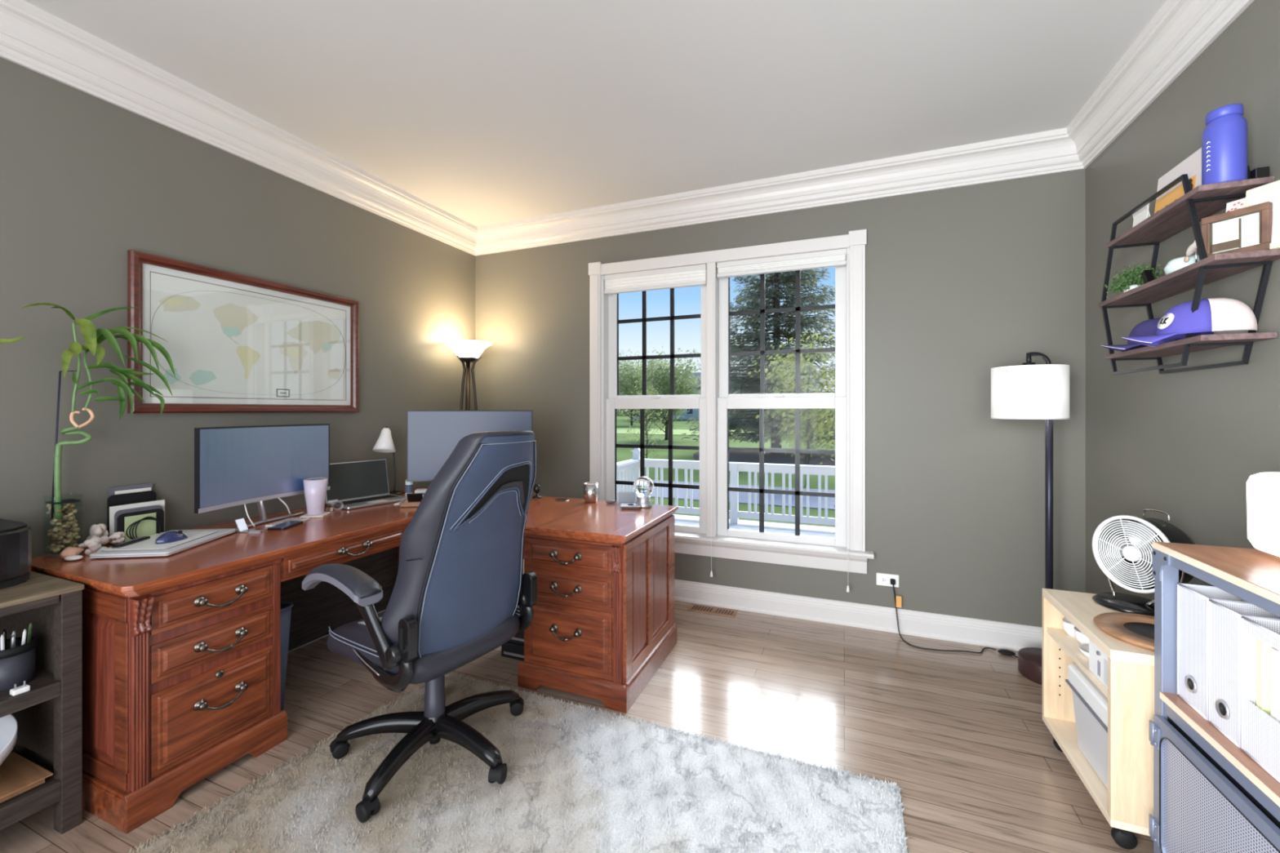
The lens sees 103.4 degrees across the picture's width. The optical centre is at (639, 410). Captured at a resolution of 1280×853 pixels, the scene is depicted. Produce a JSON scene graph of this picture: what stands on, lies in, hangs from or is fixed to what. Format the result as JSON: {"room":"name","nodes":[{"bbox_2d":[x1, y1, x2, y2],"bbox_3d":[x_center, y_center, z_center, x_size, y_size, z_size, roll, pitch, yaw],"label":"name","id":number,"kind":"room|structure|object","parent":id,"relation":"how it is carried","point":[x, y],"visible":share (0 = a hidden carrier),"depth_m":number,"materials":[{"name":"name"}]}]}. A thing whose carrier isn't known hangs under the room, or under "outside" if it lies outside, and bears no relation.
{"room":"office","nodes":[
{"label":"office","id":0,"kind":"room"},
{"bbox_2d":[0,57,475,557],"bbox_3d":[-2.289,-0.070,1.982,0.150,2.740,4.960,0,0,22],"label":"wall","id":1,"kind":"structure","parent":0,"point":[86,180],"depth_m":2.17,"materials":[{"name":"grey paint"}]},
{"bbox_2d":[0,0,477,255],"bbox_3d":[-2.191,-1.350,1.867,0.118,0.180,4.820,0,0,22],"label":"trim","id":2,"kind":"structure","parent":1,"relation":"attached to","point":[32,37],"depth_m":2.28,"materials":[{"name":"white paint"}]},
{"bbox_2d":[127,249,359,413],"bbox_3d":[-1.936,-0.330,2.613,0.032,0.684,1.070,0,0,22],"label":"framed map","id":3,"kind":"object","parent":1,"relation":"attached to","point":[235,343],"visible":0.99,"depth_m":2.49,"materials":[{"name":"white paper"}]},
{"bbox_2d":[0,600,1153,852],"bbox_3d":[-0.389,1.350,1.203,4.358,0.100,4.940,0,0,22],"label":"floor","id":4,"kind":"structure","parent":0,"point":[971,754],"depth_m":2.13,"materials":[{"name":"brown wood"}]},
{"bbox_2d":[0,571,84,834],"bbox_3d":[-2.219,0.924,1.124,0.522,0.752,1.222,0,0,22],"label":"shelf","id":5,"kind":"object","parent":4,"relation":"on","point":[48,716],"visible":0.83,"depth_m":1.56,"materials":[{"name":"brown wood"}]},
{"bbox_2d":[0,518,31,589],"bbox_3d":[-2.163,0.457,1.456,0.378,0.182,0.491,0,0,22],"label":"speaker","id":6,"kind":"object","parent":5,"relation":"on","point":[15,536],"visible":1,"depth_m":1.57,"materials":[{"name":"black plastic"}]},
{"bbox_2d":[0,573,29,589],"bbox_3d":[-2.172,0.537,1.463,0.356,0.022,0.485,0,0,22],"label":"tray","id":7,"kind":"object","parent":6,"relation":"on","point":[18,579],"depth_m":1.57,"materials":[{"name":"black plastic"}]},
{"bbox_2d":[0,635,36,692],"bbox_3d":[-1.924,0.773,1.538,0.114,0.122,0.114,0,0,22],"label":"pen cup","id":8,"kind":"object","parent":5,"relation":"on","point":[17,664],"visible":0.91,"depth_m":1.52,"materials":[{"name":"grey"}]},
{"bbox_2d":[9,680,30,696],"bbox_3d":[-1.821,0.815,1.485,0.024,0.030,0.034,0,0,22],"label":"plug adapter","id":9,"kind":"object","parent":5,"relation":"on","point":[15,691],"visible":1,"depth_m":1.48,"materials":[{"name":"white plastic"}]},
{"bbox_2d":[0,751,53,803],"bbox_3d":[-1.984,1.122,1.416,0.260,0.026,0.380,0,0,22],"label":"wooden board","id":10,"kind":"object","parent":5,"relation":"on","point":[19,775],"visible":1,"depth_m":1.53,"materials":[{"name":"brown wood"}]},
{"bbox_2d":[0,714,17,765],"bbox_3d":[-1.932,0.982,1.406,0.249,0.186,0.256,0,0,22],"label":"steel bowl","id":11,"kind":"object","parent":10,"relation":"on","point":[8,724],"visible":0.93,"depth_m":1.51,"materials":[{"name":"silver metal"}]},
{"bbox_2d":[280,600,293,711],"bbox_3d":[-1.647,1.067,2.170,0.312,0.466,0.152,0,0,22],"label":"waste bin","id":12,"kind":"object","parent":4,"relation":"on","point":[286,606],"visible":0.22,"depth_m":2.15,"materials":[{"name":"blue"}]},
{"bbox_2d":[31,487,678,833],"bbox_3d":[-1.021,0.918,2.334,1.909,0.764,1.887,0,0,22],"label":"executive desk","id":13,"kind":"object","parent":4,"relation":"on","point":[181,651],"visible":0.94,"depth_m":1.93,"materials":[{"name":"brown wood"}]},
{"bbox_2d":[43,493,83,557],"bbox_3d":[-2.162,0.429,1.896,0.084,0.222,0.084,0,0,22],"label":"vase","id":14,"kind":"object","parent":13,"relation":"on","point":[60,526],"visible":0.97,"depth_m":1.88,"materials":[{"name":"clear glass"}]},
{"bbox_2d":[0,302,175,519],"bbox_3d":[-2.106,-0.013,1.925,0.136,0.825,0.505,0,0,14],"label":"bamboo","id":15,"kind":"object","parent":14,"relation":"in","point":[92,337],"visible":1,"depth_m":1.95,"materials":[{"name":"green plant"}]},
{"bbox_2d":[59,524,125,560],"bbox_3d":[-2.074,0.494,1.920,0.112,0.096,0.256,0,0,-27],"label":"figurine","id":16,"kind":"object","parent":13,"relation":"on","point":[98,536],"visible":0.96,"depth_m":1.91,"materials":[{"name":"beige"}]},
{"bbox_2d":[114,487,151,494],"bbox_3d":[-2.130,0.436,2.126,0.002,0.208,0.117,0,0,22],"label":"photo card","id":17,"kind":"object","parent":13,"relation":"on","point":[125,491],"visible":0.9,"depth_m":2.12,"materials":[{"name":"white paper"}]},
{"bbox_2d":[106,490,164,545],"bbox_3d":[-2.098,0.442,2.109,0.074,0.195,0.160,0,0,22],"label":"letter sorter","id":18,"kind":"object","parent":13,"relation":"on","point":[148,495],"visible":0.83,"depth_m":2.10,"materials":[{"name":"black plastic"}]},
{"bbox_2d":[108,483,152,497],"bbox_3d":[-2.137,0.427,2.126,0.004,0.225,0.140,0,0,22],"label":"folder","id":19,"kind":"object","parent":18,"relation":"in","point":[111,490],"visible":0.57,"depth_m":2.11,"materials":[{"name":"grey paper"}]},
{"bbox_2d":[109,499,164,543],"bbox_3d":[-2.080,0.461,2.106,0.042,0.146,0.177,0,0,22],"label":"papers","id":20,"kind":"object","parent":18,"relation":"in","point":[145,527],"visible":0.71,"depth_m":2.09,"materials":[{"name":"white paper"}]},
{"bbox_2d":[125,516,162,539],"bbox_3d":[-2.043,0.495,2.091,0.030,0.112,0.115,0,0,28],"label":"cable bundle","id":21,"kind":"object","parent":13,"relation":"on","point":[137,522],"visible":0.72,"depth_m":2.06,"materials":[{"name":"black rubber"}]},
{"bbox_2d":[88,528,235,558],"bbox_3d":[-1.888,0.531,2.030,0.263,0.018,0.381,0,0,-7],"label":"closed laptop","id":22,"kind":"object","parent":13,"relation":"on","point":[221,532],"visible":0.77,"depth_m":1.88,"materials":[{"name":"silver metal"}]},
{"bbox_2d":[101,530,217,551],"bbox_3d":[-1.902,0.519,2.019,0.225,0.004,0.290,0,0,-7],"label":"mouse pad","id":23,"kind":"object","parent":22,"relation":"on","point":[147,544],"visible":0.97,"depth_m":1.96,"materials":[{"name":"grey plastic"}]},
{"bbox_2d":[111,536,150,547],"bbox_3d":[-1.981,0.514,1.971,0.028,0.016,0.140,0,0,-7],"label":"remote control","id":24,"kind":"object","parent":23,"relation":"on","point":[143,538],"visible":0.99,"depth_m":1.96,"materials":[{"name":"black plastic"}]},
{"bbox_2d":[155,530,187,544],"bbox_3d":[-1.858,0.498,2.007,0.062,0.038,0.108,0,0,12],"label":"computer mouse","id":25,"kind":"object","parent":23,"relation":"on","point":[171,536],"visible":1,"depth_m":1.99,"materials":[{"name":"blue plastic"}]},
{"bbox_2d":[235,518,255,533],"bbox_3d":[-1.757,0.512,2.252,0.066,0.055,0.040,0,0,7],"label":"phone stand","id":26,"kind":"object","parent":13,"relation":"on","point":[241,524],"visible":0.95,"depth_m":2.25,"materials":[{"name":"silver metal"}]},
{"bbox_2d":[194,423,329,531],"bbox_3d":[-1.793,0.306,2.422,0.107,0.467,0.650,0,0,14],"label":"monitor","id":27,"kind":"object","parent":13,"relation":"on","point":[234,465],"visible":0.86,"depth_m":2.37,"materials":[{"name":"black plastic"}]},
{"bbox_2d":[267,520,303,529],"bbox_3d":[-1.648,0.534,2.354,0.078,0.011,0.150,0,0,-3],"label":"smartphone","id":28,"kind":"object","parent":13,"relation":"on","point":[288,524],"visible":1,"depth_m":2.33,"materials":[{"name":"black glass"}]},
{"bbox_2d":[265,517,310,527],"bbox_3d":[-1.685,0.536,2.423,0.100,0.008,0.170,0,0,0],"label":"notepad","id":29,"kind":"object","parent":13,"relation":"on","point":[303,519],"visible":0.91,"depth_m":2.44,"materials":[{"name":"white paper"}]},
{"bbox_2d":[299,511,330,518],"bbox_3d":[-1.658,0.535,2.584,0.104,0.010,0.104,0,0,-13],"label":"coaster","id":30,"kind":"object","parent":13,"relation":"on","point":[325,513],"visible":0.7,"depth_m":2.55,"materials":[{"name":"white wood"}]},
{"bbox_2d":[302,477,328,515],"bbox_3d":[-1.658,0.440,2.584,0.106,0.178,0.106,0,0,22],"label":"tumbler","id":31,"kind":"object","parent":30,"relation":"on","point":[315,489],"visible":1,"depth_m":2.55,"materials":[{"name":"grey plastic"}]},
{"bbox_2d":[325,458,407,509],"bbox_3d":[-1.591,0.422,2.960,0.270,0.230,0.374,0,0,32],"label":"open laptop","id":32,"kind":"object","parent":13,"relation":"on","point":[356,484],"visible":0.94,"depth_m":3.00,"materials":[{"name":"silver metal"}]},
{"bbox_2d":[372,426,404,494],"bbox_3d":[-1.599,0.321,3.228,0.140,0.438,0.216,0,0,22],"label":"desk lamp","id":33,"kind":"object","parent":13,"relation":"on","point":[384,443],"visible":0.98,"depth_m":3.19,"materials":[{"name":"white plastic"}]},
{"bbox_2d":[400,493,422,507],"bbox_3d":[-1.252,0.499,2.861,0.180,0.081,0.138,0,0,-13],"label":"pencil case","id":34,"kind":"object","parent":13,"relation":"on","point":[414,500],"visible":0.62,"depth_m":2.81,"materials":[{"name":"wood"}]},
{"bbox_2d":[406,410,532,481],"bbox_3d":[-1.051,0.270,3.155,0.745,0.540,0.160,0,0,-12],"label":"monitor","id":35,"kind":"object","parent":13,"relation":"on","point":[432,436],"visible":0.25,"depth_m":3.10,"materials":[{"name":"black plastic"}]},
{"bbox_2d":[583,481,598,502],"bbox_3d":[-0.290,0.484,2.981,0.086,0.112,0.086,0,0,22],"label":"steel tumbler","id":36,"kind":"object","parent":13,"relation":"on","point":[590,488],"visible":1,"depth_m":2.95,"materials":[{"name":"grey metal"}]},
{"bbox_2d":[617,491,635,504],"bbox_3d":[-0.077,0.507,2.932,0.100,0.065,0.059,0,0,12],"label":"card holder","id":37,"kind":"object","parent":13,"relation":"on","point":[623,497],"visible":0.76,"depth_m":2.91,"materials":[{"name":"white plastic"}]},
{"bbox_2d":[620,503,640,509],"bbox_3d":[-0.051,0.530,2.798,0.113,0.020,0.089,0,0,2],"label":"dish","id":38,"kind":"object","parent":13,"relation":"on","point":[624,506],"visible":0.95,"depth_m":2.76,"materials":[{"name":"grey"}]},
{"bbox_2d":[633,475,653,507],"bbox_3d":[0.020,0.455,2.839,0.116,0.170,0.116,0,0,22],"label":"ball","id":39,"kind":"object","parent":13,"relation":"on","point":[643,486],"visible":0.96,"depth_m":2.80,"materials":[{"name":"clear glass"}]},
{"bbox_2d":[443,339,492,410],"bbox_3d":[-1.284,0.399,3.776,0.344,1.803,0.344,0,0,22],"label":"lamp","id":40,"kind":"object","parent":4,"relation":"on","point":[467,351],"visible":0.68,"depth_m":3.73,"materials":[{"name":"beige glass"}]},
{"bbox_2d":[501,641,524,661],"bbox_3d":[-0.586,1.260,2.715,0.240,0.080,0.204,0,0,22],"label":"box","id":41,"kind":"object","parent":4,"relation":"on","point":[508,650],"visible":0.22,"depth_m":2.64,"materials":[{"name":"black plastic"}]},
{"bbox_2d":[128,671,910,852],"bbox_3d":[-0.656,1.286,0.860,2.270,0.015,2.904,0,0,22],"label":"area rug","id":42,"kind":"object","parent":4,"relation":"on","point":[579,779],"visible":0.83,"depth_m":1.67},
{"bbox_2d":[302,430,537,822],"bbox_3d":[-0.745,0.674,1.904,0.781,1.212,0.710,0,0,33],"label":"office chair","id":43,"kind":"object","parent":42,"relation":"on","point":[460,584],"visible":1,"depth_m":1.70,"materials":[{"name":"black leather"}]},
{"bbox_2d":[687,604,737,617],"bbox_3d":[0.470,1.297,3.280,0.305,0.006,0.105,0,0,22],"label":"floor vent","id":44,"kind":"object","parent":4,"relation":"in","point":[710,610],"visible":1,"depth_m":3.27,"materials":[{"name":"brown wood"}]},
{"bbox_2d":[890,578,1017,657],"bbox_3d":[1.738,1.144,2.765,0.651,0.312,0.192,0,0,22],"label":"lamp cord","id":45,"kind":"object","parent":4,"relation":"on","point":[898,601],"visible":1,"depth_m":2.75,"materials":[{"name":"black rubber"}]},
{"bbox_2d":[997,649,1015,655],"bbox_3d":[1.949,1.288,2.688,0.080,0.024,0.044,0,0,22],"label":"switch","id":46,"kind":"object","parent":45,"relation":"attached to","point":[1006,652],"depth_m":2.68,"materials":[{"name":"black plastic"}]},
{"bbox_2d":[990,351,1070,685],"bbox_3d":[1.934,0.507,2.474,0.362,1.586,0.309,0,0,22],"label":"arc floor lamp","id":47,"kind":"object","parent":4,"relation":"on","point":[1029,390],"visible":0.91,"depth_m":2.41,"materials":[{"name":"black"}]},
{"bbox_2d":[1042,588,1154,849],"bbox_3d":[1.676,1.000,1.655,0.423,0.600,0.555,0,0,22],"label":"cart","id":48,"kind":"object","parent":4,"relation":"on","point":[1126,804],"visible":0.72,"depth_m":1.49,"materials":[{"name":"beige wood"}]},
{"bbox_2d":[1062,617,1075,637],"bbox_3d":[1.628,0.818,1.893,0.074,0.052,0.074,0,0,22],"label":"cup","id":49,"kind":"object","parent":48,"relation":"on","point":[1068,626],"visible":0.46,"depth_m":1.89,"materials":[{"name":"white ceramic"}]},
{"bbox_2d":[1046,626,1107,697],"bbox_3d":[1.676,0.853,1.655,0.407,0.018,0.515,0,0,22],"label":"shelf","id":50,"kind":"object","parent":48,"relation":"attached to","point":[1069,644],"depth_m":1.78,"materials":[{"name":"brown wood"}]},
{"bbox_2d":[1073,626,1088,644],"bbox_3d":[1.612,0.818,1.813,0.086,0.052,0.086,0,0,22],"label":"bowl","id":51,"kind":"object","parent":48,"relation":"on","point":[1080,637],"visible":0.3,"depth_m":1.80,"materials":[{"name":"white ceramic"}]},
{"bbox_2d":[1077,644,1088,657],"bbox_3d":[1.557,0.830,1.728,0.091,0.029,0.091,0,0,-23],"label":"dish","id":52,"kind":"object","parent":48,"relation":"on","point":[1083,648],"visible":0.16,"depth_m":1.76,"materials":[{"name":"white ceramic"}]},
{"bbox_2d":[1065,663,1107,789],"bbox_3d":[1.643,1.050,1.587,0.382,0.290,0.359,0,0,22],"label":"storage bin","id":53,"kind":"object","parent":48,"relation":"on","point":[1090,704],"visible":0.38,"depth_m":1.67,"materials":[{"name":"white plastic"}]},
{"bbox_2d":[1088,640,1107,688],"bbox_3d":[1.571,0.789,1.514,0.321,0.110,0.155,0,0,22],"label":"appliance","id":54,"kind":"object","parent":48,"relation":"on","point":[1098,660],"visible":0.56,"depth_m":1.57,"materials":[{"name":"white plastic"}]},
{"bbox_2d":[1093,612,1154,651],"bbox_3d":[1.605,0.691,1.557,0.312,0.018,0.312,0,0,22],"label":"wooden tray","id":55,"kind":"object","parent":48,"relation":"on","point":[1135,629],"visible":0.35,"depth_m":1.61,"materials":[{"name":"brown wood"}]},
{"bbox_2d":[1092,509,1195,616],"bbox_3d":[1.777,0.529,1.803,0.254,0.343,0.274,0,0,-8],"label":"fan","id":56,"kind":"object","parent":48,"relation":"on","point":[1122,544],"visible":0.85,"depth_m":1.80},
{"bbox_2d":[1092,515,1170,593],"bbox_3d":[1.750,0.510,1.800,0.016,0.268,0.268,0,0,-8],"label":"grille","id":57,"kind":"object","parent":56,"relation":"attached to","point":[1140,531],"depth_m":1.82,"materials":[{"name":"white plastic"}]},
{"bbox_2d":[1148,541,1279,852],"bbox_3d":[1.341,0.833,0.748,0.373,0.935,1.292,0,0,22],"label":"base cabinet","id":58,"kind":"object","parent":4,"relation":"on","point":[1210,796],"visible":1,"depth_m":1.23,"materials":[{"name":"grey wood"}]},
{"bbox_2d":[1177,582,1251,720],"bbox_3d":[1.529,0.614,1.257,0.246,0.303,0.123,0,0,22],"label":"binder","id":59,"kind":"object","parent":58,"relation":"on","point":[1193,600],"visible":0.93,"depth_m":1.30,"materials":[{"name":"white"}]},
{"bbox_2d":[1208,599,1279,748],"bbox_3d":[1.485,0.614,1.147,0.246,0.303,0.105,0,0,22],"label":"binder","id":60,"kind":"object","parent":58,"relation":"on","point":[1224,617],"visible":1,"depth_m":1.19,"materials":[{"name":"white"}]},
{"bbox_2d":[1240,616,1279,782],"bbox_3d":[1.441,0.614,1.036,0.243,0.303,0.127,0,0,22],"label":"magazine file","id":61,"kind":"object","parent":58,"relation":"on","point":[1260,637],"visible":1,"depth_m":1.10,"materials":[{"name":"white cardboard"}]},
{"bbox_2d":[1246,471,1279,556],"bbox_3d":[1.572,0.259,1.168,0.220,0.212,0.220,0,0,22],"label":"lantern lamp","id":62,"kind":"object","parent":58,"relation":"on","point":[1263,489],"visible":1,"depth_m":1.19,"materials":[{"name":"white"}]},
{"bbox_2d":[23,0,1166,226],"bbox_3d":[-0.374,-1.490,1.240,4.358,0.100,5.020,0,0,22],"label":"ceiling","id":63,"kind":"structure","parent":0,"point":[483,112],"depth_m":2.20,"materials":[{"name":"white paint"}]},
{"bbox_2d":[475,168,1085,627],"bbox_3d":[0.518,-0.070,3.447,3.958,2.740,0.140,0,0,22],"label":"wall","id":64,"kind":"structure","parent":0,"point":[962,283],"depth_m":2.91,"materials":[{"name":"grey paint"}]},
{"bbox_2d":[606,270,706,533],"bbox_3d":[0.120,-0.068,3.611,0.773,1.845,0.085,0,0,22],"label":"window","id":65,"kind":"structure","parent":64,"relation":"in","point":[615,401],"depth_m":3.60,"materials":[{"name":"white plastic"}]},
{"bbox_2d":[604,263,714,577],"bbox_3d":[0.111,0.051,3.504,0.831,2.071,0.139,0,0,22],"label":"pleated shade","id":66,"kind":"object","parent":65,"relation":"attached to","point":[691,275],"visible":0.95,"depth_m":3.53,"materials":[{"name":"white fabric"}]},
{"bbox_2d":[588,229,866,551],"bbox_3d":[0.512,-0.109,3.422,1.861,1.938,0.150,0,0,22],"label":"trim","id":67,"kind":"structure","parent":64,"relation":"attached to","point":[856,240],"depth_m":3.37,"materials":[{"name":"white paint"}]},
{"bbox_2d":[674,530,874,573],"bbox_3d":[0.491,0.908,3.392,1.950,0.133,0.182,0,0,22],"label":"trim","id":68,"kind":"structure","parent":64,"relation":"attached to","point":[768,551],"depth_m":3.20,"materials":[{"name":"white paint"}]},
{"bbox_2d":[475,127,1084,255],"bbox_3d":[0.470,-1.350,3.327,3.958,0.180,0.118,0,0,22],"label":"trim","id":69,"kind":"structure","parent":64,"relation":"attached to","point":[1048,152],"depth_m":3.10,"materials":[{"name":"white paint"}]},
{"bbox_2d":[717,255,846,546],"bbox_3d":[0.908,-0.068,3.292,0.808,1.845,0.085,0,0,22],"label":"window","id":70,"kind":"structure","parent":64,"relation":"in","point":[837,400],"depth_m":3.27,"materials":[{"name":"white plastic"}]},
{"bbox_2d":[716,248,849,592],"bbox_3d":[0.881,0.044,3.193,0.817,2.059,0.139,0,0,22],"label":"pleated shade","id":71,"kind":"object","parent":70,"relation":"attached to","point":[831,258],"visible":1,"depth_m":3.19,"materials":[{"name":"white fabric"}]},
{"bbox_2d":[522,559,1042,651],"bbox_3d":[0.487,1.232,3.370,3.958,0.136,0.026,0,0,22],"label":"baseboard","id":72,"kind":"structure","parent":64,"relation":"attached to","point":[1007,636],"depth_m":3.02,"materials":[{"name":"white paint"}]},
{"bbox_2d":[876,573,898,587],"bbox_3d":[1.462,1.003,2.985,0.120,0.072,0.010,0,0,22],"label":"wall outlet","id":73,"kind":"object","parent":64,"relation":"attached to","point":[884,580],"visible":1,"depth_m":2.98,"materials":[{"name":"white plastic"}]},
{"bbox_2d":[1085,0,1279,599],"bbox_3d":[1.520,-0.070,0.443,0.150,2.740,4.960,0,0,22],"label":"wall","id":74,"kind":"structure","parent":0,"point":[1187,446],"depth_m":1.88,"materials":[{"name":"grey paint"}]},
{"bbox_2d":[1066,0,1253,168],"bbox_3d":[1.369,-1.350,0.428,0.118,0.180,4.820,0,0,22],"label":"trim","id":75,"kind":"structure","parent":74,"relation":"attached to","point":[1180,30],"depth_m":1.97,"materials":[{"name":"white paint"}]},
{"bbox_2d":[1098,165,1279,374],"bbox_3d":[1.833,-0.451,1.800,0.350,0.614,0.730,0,0,22],"label":"wall shelf","id":76,"kind":"object","parent":74,"relation":"attached to","point":[1203,201],"depth_m":1.63,"materials":[{"name":"brown wood"}]},
{"bbox_2d":[1104,262,1163,297],"bbox_3d":[1.974,-0.520,2.027,0.181,0.131,0.208,0,0,22],"label":"boxwood plant","id":77,"kind":"object","parent":76,"relation":"on","point":[1128,281],"visible":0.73,"depth_m":2.01,"materials":[{"name":"green plant"}]},
{"bbox_2d":[1132,203,1150,227],"bbox_3d":[1.901,-0.732,1.915,0.022,0.095,0.105,0,0,22],"label":"greeting card","id":78,"kind":"object","parent":76,"relation":"on","point":[1142,214],"visible":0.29,"depth_m":1.91,"materials":[{"name":"white paper"}]},
{"bbox_2d":[1141,269,1154,284],"bbox_3d":[1.910,-0.495,1.857,0.028,0.084,0.204,0,0,22],"label":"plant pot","id":79,"kind":"object","parent":76,"relation":"on","point":[1147,275],"visible":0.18,"depth_m":1.92,"materials":[{"name":"black"}]},
{"bbox_2d":[1154,147,1201,213],"bbox_3d":[1.830,-0.763,1.720,0.017,0.155,0.260,0,0,22],"label":"card","id":80,"kind":"object","parent":76,"relation":"on","point":[1191,166],"visible":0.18,"depth_m":1.71,"materials":[{"name":"grey paper"}]},
{"bbox_2d":[1164,254,1199,275],"bbox_3d":[1.876,-0.490,1.734,0.112,0.070,0.112,0,0,22],"label":"shell bowl","id":81,"kind":"object","parent":76,"relation":"on","point":[1178,263],"visible":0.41,"depth_m":1.72,"materials":[{"name":"white ceramic"}]},
{"bbox_2d":[1183,240,1197,262],"bbox_3d":[1.815,-0.524,1.661,0.036,0.139,0.088,0,0,22],"label":"ornament","id":82,"kind":"object","parent":76,"relation":"on","point":[1193,248],"visible":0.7,"depth_m":1.65,"materials":[{"name":"white ceramic"}]},
{"bbox_2d":[1201,103,1247,185],"bbox_3d":[1.787,-0.801,1.548,0.093,0.233,0.092,0,0,2],"label":"water bottle","id":83,"kind":"object","parent":76,"relation":"on","point":[1224,135],"visible":0.9,"depth_m":1.52,"materials":[{"name":"blue plastic"}]},
{"bbox_2d":[1226,197,1245,212],"bbox_3d":[1.822,-0.549,1.519,0.028,0.188,0.100,0,0,-13],"label":"photo card","id":84,"kind":"object","parent":76,"relation":"on","point":[1237,204],"visible":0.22,"depth_m":1.55,"materials":[{"name":"white paper"}]},
{"bbox_2d":[1201,201,1272,257],"bbox_3d":[1.760,-0.522,1.494,0.024,0.135,0.138,0,0,-20],"label":"shadow box","id":85,"kind":"object","parent":76,"relation":"on","point":[1247,228],"visible":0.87,"depth_m":1.49,"materials":[{"name":"brown wood"}]},
{"bbox_2d":[1212,217,1240,252],"bbox_3d":[1.756,-0.522,1.514,0.002,0.086,0.060,0,0,-20],"label":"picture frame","id":86,"kind":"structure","parent":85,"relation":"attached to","point":[1233,243],"depth_m":1.51,"materials":[{"name":"white paper"}]},
{"bbox_2d":[1212,212,1259,253],"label":"photo","id":87,"kind":"object","parent":85,"relation":"attached to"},
{"bbox_2d":[1249,166,1269,178],"bbox_3d":[1.834,-0.701,1.497,0.030,0.030,0.024,0,0,22],"label":"box","id":88,"kind":"object","parent":76,"relation":"on","point":[1259,172],"visible":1,"depth_m":1.49,"materials":[{"name":"black"}]},
{"bbox_2d":[1244,180,1279,248],"bbox_3d":[1.798,-0.552,1.421,0.039,0.195,0.150,0,0,-8],"label":"frame","id":89,"kind":"object","parent":76,"relation":"on","point":[1270,192],"visible":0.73,"depth_m":1.44,"materials":[{"name":"beige paper"}]},
{"bbox_2d":[1253,186,1279,243],"bbox_3d":[1.799,-0.552,1.421,0.024,0.164,0.120,0,0,-8],"label":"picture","id":90,"kind":"object","parent":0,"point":[1261,193],"depth_m":1.43,"materials":[{"name":"white paper"}]},
{"label":"outside","id":91,"kind":"structure","parent":0,"visible":0},
{"bbox_2d":[672,514,835,537],"bbox_3d":[1.978,1.735,5.364,6.350,0.030,4.489,0,0,22],"label":"floor","id":92,"kind":"structure","parent":91,"point":[775,527],"depth_m":7.46,"materials":[{"name":"paint"}]},
{"bbox_2d":[616,448,835,525],"bbox_3d":[2.003,1.165,5.279,6.240,1.110,4.290,0,0,22],"label":"deck railing","id":93,"kind":"object","parent":92,"relation":"on","point":[629,469],"visible":0.28,"depth_m":7.64,"materials":[{"name":"white wood"}]},
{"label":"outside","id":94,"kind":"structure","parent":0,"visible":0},
{"bbox_2d":[616,413,835,527],"bbox_3d":[37.086,1.600,91.791,320.000,1.400,190.000,0,0,22],"label":"ground","id":95,"kind":"structure","parent":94,"point":[623,454],"depth_m":25.06,"materials":[{"name":"green plant"}]},
{"bbox_2d":[617,349,665,425],"bbox_3d":[-1.759,-3.193,64.826,10.162,10.271,10.749,0,0,35],"label":"leafy tree","id":96,"kind":"object","parent":95,"relation":"on","point":[624,385],"visible":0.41,"depth_m":63.22,"materials":[{"name":"green plant"}]},
{"bbox_2d":[617,384,668,458],"bbox_3d":[0.202,0.687,17.611,1.685,3.228,1.556,0,0,22],"label":"sapling","id":97,"kind":"object","parent":95,"relation":"on","point":[651,392],"visible":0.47,"depth_m":17.61,"materials":[{"name":"green plant"}]},
{"bbox_2d":[625,345,700,439],"bbox_3d":[1.965,-1.485,38.154,6.279,7.431,7.558,0,0,18],"label":"leafy tree","id":98,"kind":"object","parent":95,"relation":"on","point":[681,387],"visible":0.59,"depth_m":37.29,"materials":[{"name":"green plant"}]},
{"bbox_2d":[633,372,700,419],"bbox_3d":[6.077,-2.596,92.456,12.800,8.400,10.000,0,0,22],"label":"house","id":99,"kind":"structure","parent":95,"relation":"on","point":[692,412],"depth_m":86.86,"materials":[{"name":"white"}]},
{"bbox_2d":[616,427,826,435],"bbox_3d":[-20.775,2.048,60.698,96.000,0.156,12.991,0,0,22],"label":"strip","id":100,"kind":"object","parent":95,"relation":"on","point":[675,432],"visible":0.08,"depth_m":49.02,"materials":[{"name":"green plant"}]},
{"bbox_2d":[620,478,835,510],"bbox_3d":[0.609,2.288,14.854,50.000,0.015,3.000,0,0,22],"label":"garden path","id":101,"kind":"structure","parent":95,"relation":"on","point":[743,496],"depth_m":13.34,"materials":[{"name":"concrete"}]},
{"bbox_2d":[693,450,835,466],"bbox_3d":[6.400,2.270,24.917,8.067,0.001,11.000,0,0,22],"label":"mulch bed","id":102,"kind":"object","parent":95,"relation":"on","point":[734,456],"visible":0.24,"depth_m":23.90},
{"bbox_2d":[680,267,835,453],"bbox_3d":[6.946,-5.352,26.524,9.657,15.308,9.225,0,0,0],"label":"spruce tree","id":103,"kind":"object","parent":102,"relation":"on","point":[749,384],"visible":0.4,"depth_m":25.97,"materials":[{"name":"green plant"}]},
{"bbox_2d":[747,324,835,485],"bbox_3d":[5.109,-0.212,15.561,3.546,5.027,3.344,0,0,-2],"label":"young tree","id":104,"kind":"object","parent":95,"relation":"on","point":[806,415],"visible":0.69,"depth_m":15.37,"materials":[{"name":"green plant"}]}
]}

